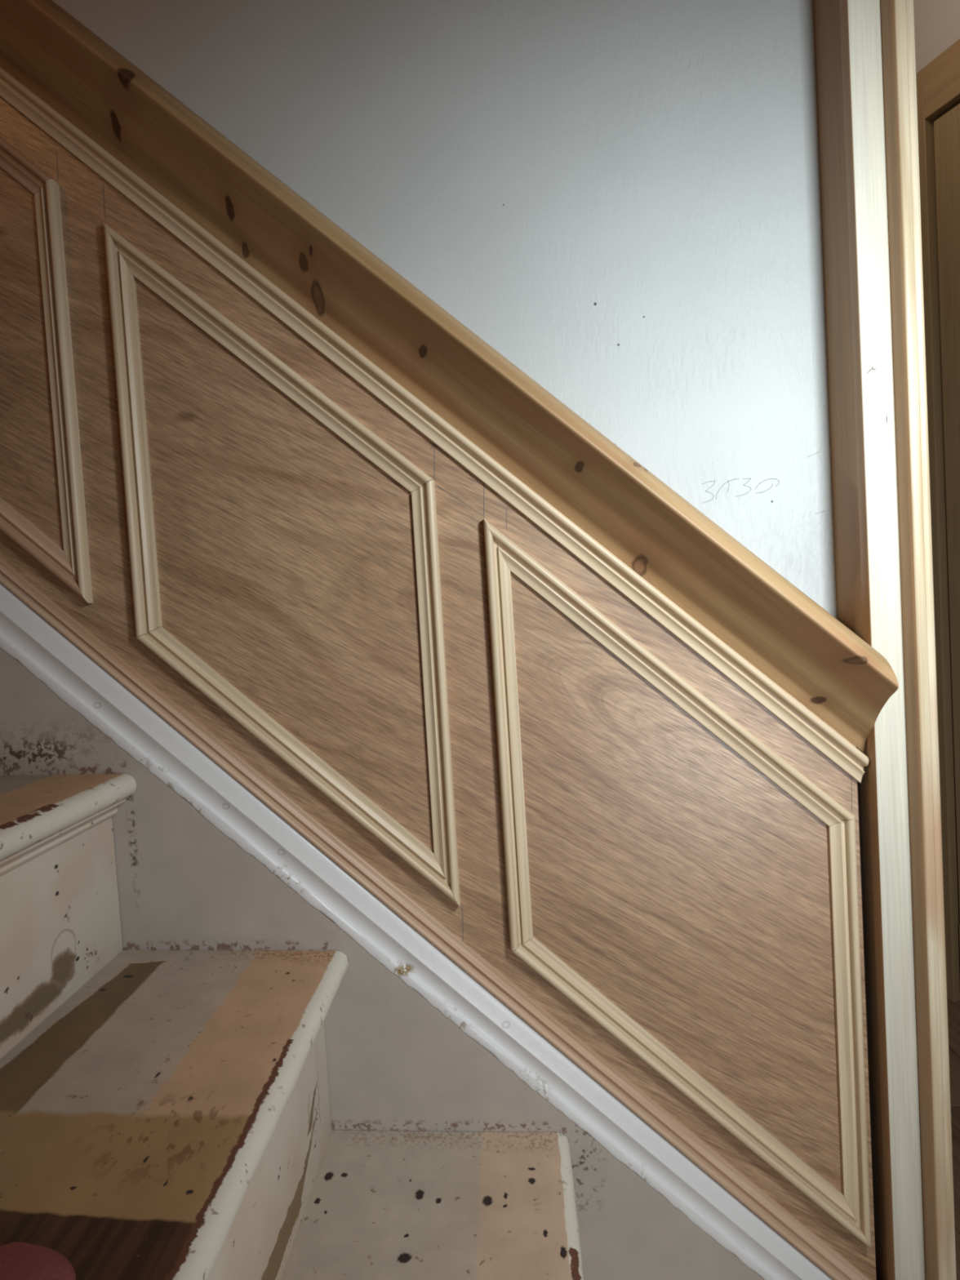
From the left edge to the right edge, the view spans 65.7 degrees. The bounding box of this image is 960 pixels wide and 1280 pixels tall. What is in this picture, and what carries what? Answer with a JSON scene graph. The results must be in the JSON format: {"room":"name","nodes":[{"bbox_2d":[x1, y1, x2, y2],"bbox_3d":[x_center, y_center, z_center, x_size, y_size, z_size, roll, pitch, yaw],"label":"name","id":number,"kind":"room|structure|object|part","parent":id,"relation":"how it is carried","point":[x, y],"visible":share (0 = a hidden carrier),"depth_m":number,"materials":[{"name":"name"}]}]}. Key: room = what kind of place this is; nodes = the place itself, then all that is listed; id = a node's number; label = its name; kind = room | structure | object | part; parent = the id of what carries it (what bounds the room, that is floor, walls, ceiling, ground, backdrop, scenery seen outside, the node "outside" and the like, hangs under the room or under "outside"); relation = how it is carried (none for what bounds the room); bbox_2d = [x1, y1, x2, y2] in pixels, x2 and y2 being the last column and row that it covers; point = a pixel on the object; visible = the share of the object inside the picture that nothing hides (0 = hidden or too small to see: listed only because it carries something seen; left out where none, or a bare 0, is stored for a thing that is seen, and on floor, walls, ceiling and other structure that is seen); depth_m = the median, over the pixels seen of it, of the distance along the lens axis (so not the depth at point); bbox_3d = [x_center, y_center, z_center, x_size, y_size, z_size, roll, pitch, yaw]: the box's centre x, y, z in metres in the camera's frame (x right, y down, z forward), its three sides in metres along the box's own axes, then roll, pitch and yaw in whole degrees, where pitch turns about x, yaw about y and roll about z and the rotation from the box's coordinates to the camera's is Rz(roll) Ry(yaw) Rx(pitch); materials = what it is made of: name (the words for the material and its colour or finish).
{"room":"staircase","nodes":[
{"label":"staircase","id":0,"kind":"room"},
{"bbox_2d":[52,0,837,619],"bbox_3d":[-0.365,-0.203,0.920,1.520,2.330,0.113,-3,2,2],"label":"wall","id":1,"kind":"structure","parent":0,"point":[620,199],"depth_m":0.83,"materials":[{"name":"white paint"}]},
{"bbox_2d":[0,136,93,603],"bbox_3d":[-0.617,-0.408,0.800,0.340,0.758,0.014,-3,2,2],"label":"trim","id":2,"kind":"structure","parent":1,"relation":"attached to","point":[70,565],"depth_m":0.80,"materials":[{"name":"brown wood"}]},
{"bbox_2d":[103,222,460,906],"bbox_3d":[-0.210,-0.077,0.799,0.333,0.753,0.014,-3,2,2],"label":"trim","id":3,"kind":"structure","parent":1,"relation":"attached to","point":[125,262],"depth_m":0.80,"materials":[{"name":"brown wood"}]},
{"bbox_2d":[0,66,868,782],"bbox_3d":[-0.389,-0.498,0.787,1.517,1.390,0.014,-3,2,2],"label":"trim","id":4,"kind":"structure","parent":1,"relation":"attached to","point":[420,416],"depth_m":0.79,"materials":[{"name":"brown wood"}]},
{"bbox_2d":[0,557,870,1279],"bbox_3d":[-0.355,0.067,0.811,1.516,1.448,0.014,-3,2,2],"label":"baseboard","id":5,"kind":"structure","parent":1,"relation":"attached to","point":[719,1169],"depth_m":0.81,"materials":[{"name":"brown wood"}]},
{"bbox_2d":[0,96,875,1279],"bbox_3d":[-0.374,-0.218,0.835,1.510,2.001,0.057,-3,2,2],"label":"panelling","id":6,"kind":"object","parent":1,"relation":"attached to","point":[668,871],"visible":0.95,"depth_m":0.81,"materials":[{"name":"brown wood"}]},
{"bbox_2d":[0,0,898,751],"bbox_3d":[-0.394,-0.580,0.781,1.518,1.492,0.133,-3,2,2],"label":"stair rail","id":7,"kind":"object","parent":6,"relation":"attached to","point":[637,517],"visible":1,"depth_m":0.75,"materials":[{"name":"brown wood"}]},
{"bbox_2d":[483,518,871,1249],"bbox_3d":[0.214,0.266,0.798,0.373,0.813,0.014,-3,2,2],"label":"trim","id":8,"kind":"structure","parent":1,"relation":"attached to","point":[851,1209],"depth_m":0.80,"materials":[{"name":"brown wood"}]},
{"bbox_2d":[813,0,956,1279],"bbox_3d":[0.416,-0.246,0.835,0.054,2.330,0.220,-3,2,2],"label":"door frame","id":9,"kind":"structure","parent":1,"relation":"attached to","point":[865,56],"depth_m":0.76,"materials":[{"name":"brown wood"}]},
{"bbox_3d":[0.432,-0.247,0.834,0.022,2.330,0.220,-3,2,2],"label":"architrave","id":10,"kind":"part","parent":9,"relation":"part of","materials":[{"name":"brown wood"}]},
{"bbox_2d":[913,0,959,73],"bbox_3d":[1.252,-0.437,1.208,0.108,2.580,2.150,-4,3,-18],"label":"wall","id":11,"kind":"structure","parent":0,"point":[936,22],"depth_m":1.62,"materials":[{"name":"beige paint"}]},
{"bbox_2d":[915,39,959,1002],"bbox_3d":[1.185,-0.202,1.319,0.049,2.108,0.912,-4,3,-18],"label":"door","id":12,"kind":"structure","parent":11,"relation":"in","point":[938,83],"depth_m":1.66,"materials":[{"name":"brown wood"}]},
{"bbox_2d":[946,999,959,1279],"bbox_3d":[0.561,0.910,1.372,3.500,0.040,3.700,-3,2,2],"label":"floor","id":13,"kind":"structure","parent":0,"point":[953,1008],"depth_m":1.40,"materials":[{"name":"brown wood"}]},
{"bbox_2d":[0,582,833,1279],"bbox_3d":[-0.368,0.187,0.333,1.518,1.603,0.980,-3,2,2],"label":"staircase","id":14,"kind":"structure","parent":13,"relation":"on","point":[224,1055],"depth_m":0.76,"materials":[{"name":"white paint"}]},
{"bbox_2d":[0,1241,75,1279],"bbox_3d":[-0.282,0.320,0.293,0.088,0.080,0.252,-2,3,23],"label":"sock foot","id":15,"kind":"object","parent":14,"relation":"on","point":[18,1260],"visible":1,"depth_m":0.39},
{"bbox_3d":[-0.409,0.201,0.325,0.016,0.018,0.959,-3,2,2],"label":"scotia moulding","id":16,"kind":"part","parent":14,"relation":"part of","materials":[{"name":"beige paint"}]}
]}

